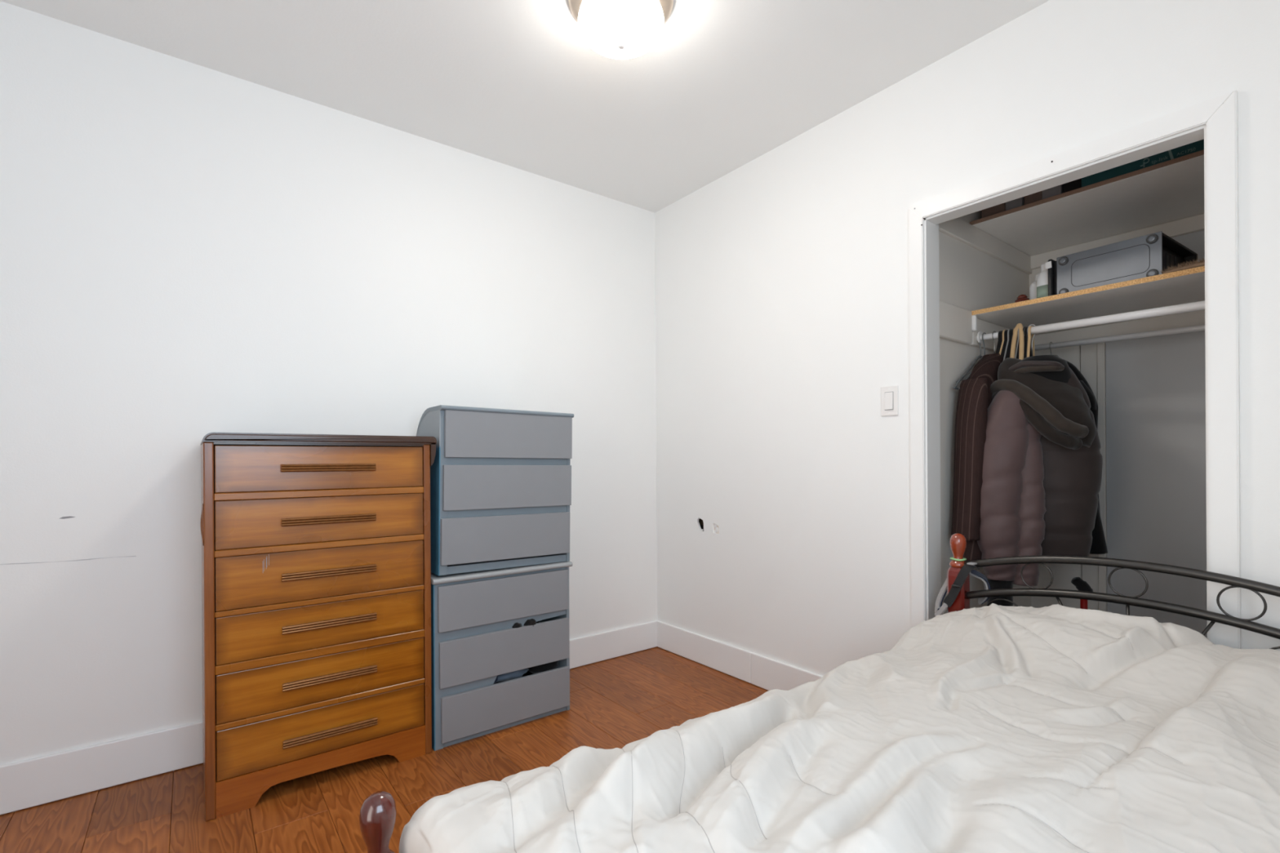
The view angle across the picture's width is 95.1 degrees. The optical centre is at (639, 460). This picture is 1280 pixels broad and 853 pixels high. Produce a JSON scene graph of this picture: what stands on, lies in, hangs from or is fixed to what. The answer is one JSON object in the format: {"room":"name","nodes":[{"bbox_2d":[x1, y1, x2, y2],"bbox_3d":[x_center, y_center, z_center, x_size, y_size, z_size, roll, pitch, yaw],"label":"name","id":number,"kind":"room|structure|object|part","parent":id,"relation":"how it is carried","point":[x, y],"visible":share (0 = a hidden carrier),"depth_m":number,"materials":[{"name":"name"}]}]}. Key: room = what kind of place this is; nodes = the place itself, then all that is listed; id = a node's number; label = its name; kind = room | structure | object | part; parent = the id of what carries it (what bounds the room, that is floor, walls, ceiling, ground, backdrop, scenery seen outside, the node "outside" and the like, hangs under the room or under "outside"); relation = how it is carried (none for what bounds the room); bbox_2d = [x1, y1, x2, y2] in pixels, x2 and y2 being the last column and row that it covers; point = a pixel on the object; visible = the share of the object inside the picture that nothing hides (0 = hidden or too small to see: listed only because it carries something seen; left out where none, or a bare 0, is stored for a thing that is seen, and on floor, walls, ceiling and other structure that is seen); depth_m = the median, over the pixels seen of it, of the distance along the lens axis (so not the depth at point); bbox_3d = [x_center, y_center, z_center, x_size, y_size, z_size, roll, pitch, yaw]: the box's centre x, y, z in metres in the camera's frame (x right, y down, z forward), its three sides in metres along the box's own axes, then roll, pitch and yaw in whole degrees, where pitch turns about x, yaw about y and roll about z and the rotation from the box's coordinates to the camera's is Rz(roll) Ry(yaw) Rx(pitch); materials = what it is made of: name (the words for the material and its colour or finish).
{"room":"bedroom","nodes":[
{"label":"bedroom","id":0,"kind":"room"},
{"bbox_2d":[0,0,657,790],"bbox_3d":[-1.182,-0.165,2.593,3.350,2.620,0.102,0,0,-37],"label":"wall","id":1,"kind":"structure","parent":0,"point":[189,251],"depth_m":2.19,"materials":[{"name":"paint"}]},
{"bbox_2d":[0,620,657,814],"bbox_3d":[-1.141,1.045,2.549,3.150,0.154,0.016,0,0,-37],"label":"baseboard","id":2,"kind":"structure","parent":1,"relation":"attached to","point":[33,782],"depth_m":2.04,"materials":[{"name":"paint"}]},
{"bbox_2d":[0,646,768,852],"bbox_3d":[0.251,1.157,1.639,4.450,0.080,3.350,0,0,-37],"label":"floor","id":3,"kind":"structure","parent":0,"point":[620,701],"depth_m":2.02,"materials":[{"name":"laminate"}]},
{"bbox_2d":[200,432,436,821],"bbox_3d":[-1.196,0.519,2.200,0.729,1.213,0.443,0,0,-37],"label":"wooden dresser","id":4,"kind":"object","parent":3,"relation":"on","point":[316,548],"visible":1,"depth_m":2.00,"materials":[{"name":"orange wood"}]},
{"bbox_3d":[-1.474,0.536,1.998,0.027,1.183,0.425,0,0,-37],"label":"panel","id":5,"kind":"part","parent":4,"relation":"part of","materials":[{"name":"orange wood"}]},
{"bbox_3d":[-1.091,-0.055,2.048,0.647,0.008,0.026,0,0,-37],"label":"rail","id":6,"kind":"part","parent":4,"relation":"part of","materials":[{"name":"brown wood"}]},
{"bbox_3d":[-1.089,0.115,2.047,0.647,0.023,0.029,0,0,-37],"label":"drawer rail","id":7,"kind":"part","parent":4,"relation":"part of","materials":[{"name":"orange wood"}]},
{"bbox_3d":[-1.087,0.206,2.045,0.643,0.156,0.019,0,0,-37],"label":"drawer","id":8,"kind":"part","parent":4,"relation":"part of","materials":[{"name":"orange wood"}]},
{"bbox_3d":[-1.088,0.027,2.045,0.643,0.151,0.019,0,0,-37],"label":"drawer","id":9,"kind":"part","parent":4,"relation":"part of","materials":[{"name":"orange wood"}]},
{"bbox_3d":[-1.088,0.295,2.047,0.647,0.021,0.029,0,0,-37],"label":"drawer rail","id":10,"kind":"part","parent":4,"relation":"part of","materials":[{"name":"orange wood"}]},
{"bbox_3d":[-1.085,0.392,2.045,0.643,0.170,0.019,0,0,-37],"label":"drawer","id":11,"kind":"part","parent":4,"relation":"part of","materials":[{"name":"orange wood"}]},
{"bbox_3d":[-1.086,0.662,2.047,0.647,0.028,0.029,0,0,-37],"label":"drawer rail","id":12,"kind":"part","parent":4,"relation":"part of","materials":[{"name":"orange wood"}]},
{"bbox_3d":[-1.087,0.486,2.047,0.647,0.017,0.029,0,0,-37],"label":"drawer rail","id":13,"kind":"part","parent":4,"relation":"part of","materials":[{"name":"orange wood"}]},
{"bbox_3d":[-1.084,0.571,2.045,0.643,0.151,0.019,0,0,-37],"label":"drawer","id":14,"kind":"part","parent":4,"relation":"part of","materials":[{"name":"orange wood"}]},
{"bbox_3d":[-1.083,0.755,2.045,0.643,0.156,0.019,0,0,-37],"label":"drawer","id":15,"kind":"part","parent":4,"relation":"part of","materials":[{"name":"orange wood"}]},
{"bbox_3d":[-1.085,0.843,2.047,0.647,0.018,0.029,0,0,-37],"label":"drawer rail","id":16,"kind":"part","parent":4,"relation":"part of","materials":[{"name":"orange wood"}]},
{"bbox_3d":[-1.082,0.932,2.045,0.643,0.159,0.019,0,0,-37],"label":"drawer","id":17,"kind":"part","parent":4,"relation":"part of","materials":[{"name":"orange wood"}]},
{"bbox_3d":[-1.074,0.027,2.031,0.292,0.026,0.022,0,0,-37],"label":"handle","id":18,"kind":"part","parent":4,"relation":"part of","materials":[{"name":"brown wood"}]},
{"bbox_3d":[-1.072,0.390,2.031,0.292,0.026,0.022,0,0,-37],"label":"handle","id":19,"kind":"part","parent":4,"relation":"part of","materials":[{"name":"brown wood"}]},
{"bbox_3d":[-1.073,0.207,2.031,0.292,0.026,0.022,0,0,-37],"label":"handle","id":20,"kind":"part","parent":4,"relation":"part of","materials":[{"name":"brown wood"}]},
{"bbox_3d":[-1.068,0.944,2.031,0.292,0.026,0.022,0,0,-37],"label":"handle","id":21,"kind":"part","parent":4,"relation":"part of","materials":[{"name":"brown wood"}]},
{"bbox_3d":[-1.069,0.754,2.031,0.292,0.026,0.022,0,0,-37],"label":"handle","id":22,"kind":"part","parent":4,"relation":"part of","materials":[{"name":"brown wood"}]},
{"bbox_3d":[-1.071,0.565,2.031,0.292,0.026,0.022,0,0,-37],"label":"handle","id":23,"kind":"part","parent":4,"relation":"part of","materials":[{"name":"brown wood"}]},
{"bbox_3d":[-0.940,0.532,2.408,0.025,1.183,0.425,0,0,-37],"label":"panel","id":24,"kind":"part","parent":4,"relation":"part of","materials":[{"name":"orange wood"}]},
{"bbox_3d":[-0.923,-0.022,2.419,0.020,0.092,0.431,0,0,-37],"label":"moulding","id":25,"kind":"part","parent":4,"relation":"part of","materials":[{"name":"brown wood"}]},
{"bbox_2d":[431,561,572,751],"bbox_3d":[-0.680,0.790,2.605,0.615,0.664,0.452,0,0,-37],"label":"chest","id":26,"kind":"object","parent":3,"relation":"on","point":[474,641],"visible":0.89,"depth_m":2.40,"materials":[{"name":"grey paint"}]},
{"bbox_3d":[-0.924,0.802,2.432,0.004,0.644,0.430,0,0,-37],"label":"panel","id":27,"kind":"part","parent":26,"relation":"part of","materials":[{"name":"teal paint"}]},
{"bbox_3d":[-0.688,0.907,2.357,0.259,0.070,0.016,0,0,-37],"label":"drawer rail","id":28,"kind":"part","parent":26,"relation":"part of","materials":[{"name":"blue paint"}]},
{"bbox_2d":[416,404,573,575],"bbox_3d":[-0.634,0.121,2.571,0.593,0.662,0.337,1,-1,-37],"label":"chest","id":29,"kind":"object","parent":26,"relation":"on","point":[500,479],"visible":0.92,"depth_m":2.41,"materials":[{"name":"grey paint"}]},
{"bbox_3d":[-0.874,0.128,2.401,0.004,0.644,0.315,1,-1,-37],"label":"panel","id":30,"kind":"part","parent":29,"relation":"part of","materials":[{"name":"grey paint"}]},
{"bbox_3d":[-0.544,0.321,2.446,0.573,0.181,0.018,1,-1,-37],"label":"drawer","id":31,"kind":"part","parent":29,"relation":"part of","materials":[{"name":"grey paint"}]},
{"bbox_3d":[-0.538,0.111,2.451,0.572,0.178,0.018,1,-1,-37],"label":"drawer","id":32,"kind":"part","parent":29,"relation":"part of","materials":[{"name":"grey paint"}]},
{"bbox_3d":[-0.597,0.437,2.515,0.559,0.030,0.149,1,-1,-37],"label":"rail","id":33,"kind":"part","parent":29,"relation":"part of","materials":[{"name":"blue paint"}]},
{"bbox_3d":[-0.554,0.215,2.462,0.559,0.071,0.017,1,-1,-37],"label":"drawer rail","id":34,"kind":"part","parent":29,"relation":"part of","materials":[{"name":"blue paint"}]},
{"bbox_3d":[-0.553,0.007,2.463,0.559,0.070,0.017,1,-1,-37],"label":"drawer rail","id":35,"kind":"part","parent":29,"relation":"part of","materials":[{"name":"blue paint"}]},
{"bbox_3d":[-0.535,-0.101,2.455,0.569,0.185,0.018,1,-1,-37],"label":"drawer","id":36,"kind":"part","parent":29,"relation":"part of","materials":[{"name":"grey paint"}]},
{"bbox_3d":[-0.416,0.133,2.753,0.014,0.644,0.315,1,-1,-37],"label":"panel","id":37,"kind":"part","parent":29,"relation":"part of","materials":[{"name":"blue paint"}]},
{"bbox_3d":[-0.552,0.577,2.439,0.576,0.177,0.018,0,0,-37],"label":"drawer","id":38,"kind":"part","parent":26,"relation":"part of","materials":[{"name":"grey paint"}]},
{"bbox_3d":[-0.548,0.794,2.441,0.574,0.178,0.018,0,0,-37],"label":"drawer","id":39,"kind":"part","parent":26,"relation":"part of","materials":[{"name":"grey paint"}]},
{"bbox_3d":[-0.564,0.692,2.453,0.575,0.080,0.016,0,0,-37],"label":"drawer rail","id":40,"kind":"part","parent":26,"relation":"part of","materials":[{"name":"blue paint"}]},
{"bbox_3d":[-0.565,0.493,2.453,0.575,0.031,0.017,0,0,-37],"label":"drawer rail","id":41,"kind":"part","parent":26,"relation":"part of","materials":[{"name":"blue paint"}]},
{"bbox_3d":[-0.638,1.107,2.553,0.575,0.030,0.264,0,0,-37],"label":"rail","id":42,"kind":"part","parent":26,"relation":"part of","materials":[{"name":"blue paint"}]},
{"bbox_3d":[-0.543,1.008,2.443,0.570,0.174,0.018,0,0,-37],"label":"drawer","id":43,"kind":"part","parent":26,"relation":"part of","materials":[{"name":"grey paint"}]},
{"bbox_2d":[497,668,528,681],"bbox_3d":[-0.564,0.913,2.510,0.177,0.062,0.101,0,0,-37],"label":"folded cloth","id":44,"kind":"object","parent":26,"relation":"in","point":[516,674],"visible":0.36,"depth_m":2.48,"materials":[{"name":"blue fabric"}]},
{"bbox_2d":[511,622,522,628],"bbox_3d":[-0.520,0.706,2.478,0.047,0.040,0.036,0,0,-37],"label":"sock","id":45,"kind":"object","parent":26,"relation":"in","point":[516,624],"visible":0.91,"depth_m":2.46,"materials":[{"name":"black fabric"}]},
{"bbox_2d":[524,618,536,626],"bbox_3d":[-0.473,0.704,2.514,0.056,0.044,0.040,0,0,-18],"label":"sock","id":46,"kind":"object","parent":26,"relation":"in","point":[529,622],"visible":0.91,"depth_m":2.50,"materials":[{"name":"black fabric"}]},
{"bbox_2d":[527,660,559,673],"bbox_3d":[-0.439,0.921,2.640,0.159,0.070,0.122,0,0,-37],"label":"folded cloth","id":47,"kind":"object","parent":26,"relation":"in","point":[552,665],"visible":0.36,"depth_m":2.58,"materials":[{"name":"black fabric"}]},
{"bbox_3d":[-0.453,0.799,2.793,0.014,0.644,0.430,0,0,-37],"label":"panel","id":48,"kind":"part","parent":26,"relation":"part of","materials":[{"name":"blue paint"}]},
{"bbox_2d":[359,533,1279,852],"bbox_3d":[0.646,0.687,1.102,1.970,0.854,0.996,0,0,-37],"label":"bed","id":49,"kind":"object","parent":3,"relation":"on","point":[378,811],"visible":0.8,"depth_m":1.62,"materials":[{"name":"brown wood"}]},
{"bbox_2d":[950,556,966,561],"bbox_3d":[1.117,0.347,2.056,0.052,0.009,0.052,0,0,-37],"label":"hair elastic","id":50,"kind":"object","parent":49,"relation":"on","point":[951,558],"visible":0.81,"depth_m":2.04,"materials":[{"name":"green fabric"}]},
{"bbox_3d":[1.119,0.743,2.056,0.058,0.736,0.058,0,0,-37],"label":"post","id":51,"kind":"part","parent":49,"relation":"part of","materials":[{"name":"brown wood"}]},
{"bbox_2d":[933,562,990,616],"bbox_3d":[1.123,0.454,2.051,0.110,0.207,0.183,0,0,-37],"label":"strap","id":52,"kind":"object","parent":49,"relation":"attached to","point":[967,569],"visible":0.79,"depth_m":2.02,"materials":[{"name":"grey fabric"}]},
{"bbox_3d":[1.402,0.333,1.684,0.025,0.091,0.905,0,0,-37],"label":"rail","id":53,"kind":"part","parent":49,"relation":"part of","materials":[{"name":"metal"}]},
{"bbox_3d":[1.403,0.437,1.684,0.025,0.090,0.905,0,0,-37],"label":"rail","id":54,"kind":"part","parent":49,"relation":"part of","materials":[{"name":"metal"}]},
{"bbox_3d":[0.654,0.710,1.106,1.835,0.193,0.890,0,0,-37],"label":"mattress","id":55,"kind":"object","parent":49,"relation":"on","visible":0},
{"bbox_2d":[399,603,1279,852],"bbox_3d":[0.651,0.613,1.087,1.838,0.403,1.091,0,0,-37],"label":"duvet","id":56,"kind":"object","parent":55,"relation":"on","point":[993,728],"visible":1,"depth_m":1.01,"materials":[{"name":"white fabric"}]},
{"bbox_2d":[1071,577,1093,609],"bbox_3d":[1.725,0.782,2.283,0.074,0.651,0.050,0,0,3],"label":"stick","id":57,"kind":"object","parent":3,"relation":"on","point":[1081,585],"visible":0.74,"depth_m":2.27,"materials":[{"name":"wood"}]},
{"bbox_2d":[0,0,1048,212],"bbox_3d":[0.234,-1.524,1.639,4.450,0.080,3.350,0,0,-37],"label":"ceiling","id":58,"kind":"structure","parent":0,"point":[725,84],"depth_m":2.19,"materials":[{"name":"paint"}]},
{"bbox_2d":[568,0,673,58],"bbox_3d":[-0.060,-1.402,1.881,0.336,0.159,0.336,0,0,-37],"label":"ceiling light","id":59,"kind":"object","parent":58,"relation":"attached to","point":[612,28],"visible":1,"depth_m":1.84,"materials":[{"name":"white glass"}]},
{"bbox_2d":[654,0,1279,675],"bbox_3d":[1.096,-0.179,2.293,0.100,2.620,3.350,0,0,-37],"label":"wall","id":60,"kind":"structure","parent":0,"point":[782,306],"depth_m":2.44,"materials":[{"name":"paint"}]},
{"bbox_2d":[657,621,822,690],"bbox_3d":[0.581,1.034,2.882,0.016,0.154,1.552,0,0,-37],"label":"baseboard","id":61,"kind":"structure","parent":60,"relation":"attached to","point":[765,673],"depth_m":3.01,"materials":[{"name":"paint"}]},
{"bbox_2d":[880,385,897,416],"bbox_3d":[0.993,-0.236,2.335,0.012,0.118,0.072,0,0,-37],"label":"light switch","id":62,"kind":"object","parent":60,"relation":"attached to","point":[889,394],"visible":1,"depth_m":2.33,"materials":[{"name":"white plastic"}]},
{"bbox_2d":[923,124,1209,639],"bbox_3d":[1.364,0.088,1.947,0.102,2.044,0.804,0,0,-37],"label":"trim","id":63,"kind":"structure","parent":60,"relation":"attached to","point":[932,409],"depth_m":2.22,"materials":[{"name":"paint"}]},
{"bbox_2d":[908,89,1241,648],"bbox_3d":[1.317,0.065,1.909,0.025,2.090,0.896,0,0,-37],"label":"trim","id":64,"kind":"structure","parent":60,"relation":"attached to","point":[1220,115],"depth_m":1.58,"materials":[{"name":"paint"}]},
{"bbox_3d":[1.314,-0.949,1.911,0.017,0.062,0.892,0,0,-37],"label":"head casing","id":65,"kind":"part","parent":64,"relation":"part of","materials":[{"name":"paint"}]},
{"bbox_3d":[1.572,0.064,1.577,0.025,2.088,0.058,0,0,-37],"label":"casing","id":66,"kind":"part","parent":64,"relation":"part of","materials":[{"name":"paint"}]},
{"bbox_2d":[938,210,1031,614],"bbox_3d":[1.566,-0.182,2.652,1.083,2.620,0.114,0,0,-37],"label":"wall","id":67,"kind":"structure","parent":0,"point":[978,270],"depth_m":2.46,"materials":[{"name":"paint"}]},
{"bbox_2d":[976,300,1204,343],"bbox_3d":[1.787,-0.522,2.068,0.052,0.058,1.145,0,0,-37],"label":"closet rod","id":68,"kind":"object","parent":67,"relation":"attached to","point":[1199,305],"visible":0.74,"depth_m":2.13,"materials":[{"name":"white metal"}]},
{"bbox_2d":[952,342,982,390],"bbox_3d":[1.455,-0.413,2.502,0.503,0.258,0.011,0,0,-37],"label":"clothes hanger","id":69,"kind":"object","parent":68,"relation":"hanging from","point":[975,361],"visible":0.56,"depth_m":2.42,"materials":[{"name":"grey plastic"}]},
{"bbox_2d":[958,332,986,389],"bbox_3d":[1.464,-0.411,2.489,0.480,0.263,0.011,0,0,-37],"label":"clothes hanger","id":70,"kind":"object","parent":68,"relation":"hanging from","point":[970,373],"visible":0.3,"depth_m":2.48,"materials":[{"name":"grey plastic"}]},
{"bbox_2d":[951,330,1003,561],"bbox_3d":[1.491,-0.069,2.458,0.628,0.946,0.133,0,0,-37],"label":"jacket","id":71,"kind":"object","parent":68,"relation":"hanging from","point":[975,394],"visible":0.46,"depth_m":2.28,"materials":[{"name":"fabric"}]},
{"bbox_2d":[977,331,982,343],"bbox_3d":[1.453,-0.523,2.503,0.052,0.052,0.010,0,0,-37],"label":"socket","id":72,"kind":"object","parent":68,"relation":"attached to","point":[980,334],"depth_m":2.49,"materials":[{"name":"white plastic"}]},
{"bbox_2d":[995,323,1035,360],"bbox_3d":[1.513,-0.360,2.400,0.128,0.390,0.156,0,0,-37],"label":"clothes hanger","id":73,"kind":"object","parent":68,"relation":"hanging from","point":[1015,343],"visible":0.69,"depth_m":2.37,"materials":[{"name":"beige wood"}]},
{"bbox_2d":[977,324,1102,606],"bbox_3d":[1.535,0.019,2.288,0.448,1.128,0.293,0,0,29],"label":"puffer jacket","id":74,"kind":"object","parent":68,"relation":"hanging from","point":[1042,463],"visible":0.92,"depth_m":2.21,"materials":[{"name":"fabric"}]},
{"bbox_2d":[997,357,1096,447],"bbox_3d":[1.562,-0.229,2.265,0.306,0.367,0.185,0,0,23],"label":"hood","id":75,"kind":"object","parent":74,"relation":"attached to","point":[1067,420],"depth_m":2.21,"materials":[{"name":"black fabric"}]},
{"bbox_2d":[1031,324,1204,351],"bbox_3d":[2.173,-0.528,2.365,0.048,0.058,1.146,0,0,-37],"label":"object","id":76,"kind":"object","parent":67,"relation":"attached to","point":[1199,327],"visible":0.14,"depth_m":2.50,"materials":[{"name":"white wood"}]},
{"bbox_2d":[1048,342,1107,554],"bbox_3d":[1.922,-0.071,2.691,0.148,0.954,0.397,0,0,-25],"label":"coat","id":77,"kind":"object","parent":76,"relation":"hanging from","point":[1099,546],"visible":0.2,"depth_m":2.53,"materials":[{"name":"fabric"}]},
{"bbox_2d":[1159,257,1204,274],"bbox_3d":[1.877,-0.653,1.935,0.111,0.042,0.260,0,0,-37],"label":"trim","id":78,"kind":"structure","parent":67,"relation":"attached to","point":[1202,263],"depth_m":1.96,"materials":[{"name":"brown wood"}]},
{"bbox_2d":[1028,213,1207,638],"bbox_3d":[2.312,-0.186,2.470,0.120,2.620,1.150,0,0,-37],"label":"wall","id":79,"kind":"structure","parent":0,"point":[1149,393],"depth_m":2.54,"materials":[{"name":"paint"}]},
{"bbox_3d":[2.001,-0.194,2.826,0.020,2.600,0.207,0,0,-37],"label":"wall panel","id":80,"kind":"part","parent":79,"relation":"part of","materials":[{"name":"paint"}]},
{"bbox_2d":[969,149,1204,256],"bbox_3d":[2.016,-1.013,2.247,0.653,0.017,1.146,0,0,-37],"label":"closet shelf","id":81,"kind":"object","parent":79,"relation":"attached to","point":[1173,189],"visible":0.66,"depth_m":2.36,"materials":[{"name":"white wood"}]},
{"bbox_2d":[981,202,1005,217],"bbox_3d":[1.597,-1.070,2.552,0.284,0.103,0.095,0,0,-37],"label":"cardboard box","id":82,"kind":"object","parent":81,"relation":"on","point":[999,208],"visible":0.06,"depth_m":2.46,"materials":[{"name":"brown cardboard"}]},
{"bbox_2d":[1005,196,1024,210],"bbox_3d":[1.643,-1.081,2.485,0.294,0.123,0.064,0,0,-37],"label":"cardboard box","id":83,"kind":"object","parent":81,"relation":"on","point":[1020,202],"visible":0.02,"depth_m":2.39,"materials":[{"name":"cardboard"}]},
{"bbox_2d":[1024,191,1042,204],"bbox_3d":[1.687,-1.076,2.435,0.284,0.113,0.067,0,0,-37],"label":"cardboard box","id":84,"kind":"object","parent":81,"relation":"on","point":[1035,197],"visible":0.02,"depth_m":2.35,"materials":[{"name":"cardboard"}]},
{"bbox_2d":[1042,184,1062,199],"bbox_3d":[1.722,-1.081,2.377,0.299,0.123,0.066,0,0,-37],"label":"cardboard box","id":85,"kind":"object","parent":81,"relation":"on","point":[1056,190],"visible":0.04,"depth_m":2.28,"materials":[{"name":"grey cardboard"}]},
{"bbox_2d":[1062,177,1081,192],"bbox_3d":[1.744,-1.066,2.312,0.244,0.093,0.062,0,0,-37],"label":"box","id":86,"kind":"object","parent":81,"relation":"on","point":[1077,184],"visible":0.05,"depth_m":2.24,"materials":[{"name":"plastic"}]},
{"bbox_2d":[1081,138,1204,186],"bbox_3d":[1.899,-1.078,2.112,0.277,0.115,0.437,0,0,-37],"label":"box","id":87,"kind":"object","parent":81,"relation":"on","point":[1193,147],"visible":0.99,"depth_m":2.06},
{"bbox_2d":[971,266,1204,334],"bbox_3d":[2.006,-0.623,2.238,0.683,0.019,1.146,0,0,-37],"label":"closet shelf","id":88,"kind":"object","parent":79,"relation":"attached to","point":[1185,286],"visible":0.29,"depth_m":2.27,"materials":[{"name":"grey wood"}]},
{"bbox_2d":[1014,294,1030,302],"bbox_3d":[1.571,-0.655,2.409,0.058,0.051,0.058,0,0,-37],"label":"clay pot","id":89,"kind":"object","parent":88,"relation":"on","point":[1021,297],"visible":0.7,"depth_m":2.39,"materials":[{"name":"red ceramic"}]},
{"bbox_3d":[1.571,-0.672,2.409,0.038,0.018,0.038,0,0,-37],"label":"pot lid","id":90,"kind":"part","parent":89,"relation":"part of","materials":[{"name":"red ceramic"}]},
{"bbox_2d":[1029,274,1038,299],"bbox_3d":[1.651,-0.698,2.419,0.043,0.135,0.072,0,0,-37],"label":"plastic bottle","id":91,"kind":"object","parent":88,"relation":"on","point":[1033,289],"visible":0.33,"depth_m":2.42,"materials":[{"name":"white plastic"}]},
{"bbox_2d":[1036,263,1048,297],"bbox_3d":[1.634,-0.709,2.359,0.038,0.158,0.063,0,0,-37],"label":"plastic bottle","id":92,"kind":"object","parent":88,"relation":"on","point":[1042,277],"visible":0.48,"depth_m":2.35,"materials":[{"name":"white plastic"}]},
{"bbox_2d":[1045,231,1197,296],"bbox_3d":[1.866,-0.712,2.277,0.412,0.160,0.354,0,0,-33],"label":"computer tower","id":93,"kind":"object","parent":88,"relation":"on","point":[1145,255],"visible":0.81,"depth_m":2.15,"materials":[{"name":"metal"}]},
{"bbox_3d":[1.716,-0.711,2.156,0.004,0.160,0.318,0,0,-34],"label":"plate","id":94,"kind":"part","parent":93,"relation":"part of","materials":[{"name":"grey metal"}]},
{"bbox_3d":[2.086,-0.195,2.716,0.020,2.600,0.064,0,0,-37],"label":"wall panel","id":95,"kind":"part","parent":79,"relation":"part of","materials":[{"name":"paint"}]},
{"bbox_3d":[2.380,-0.197,2.330,0.023,2.600,0.845,0,0,-37],"label":"wall panel","id":96,"kind":"part","parent":79,"relation":"part of","materials":[{"name":"grey paint"}]}
]}

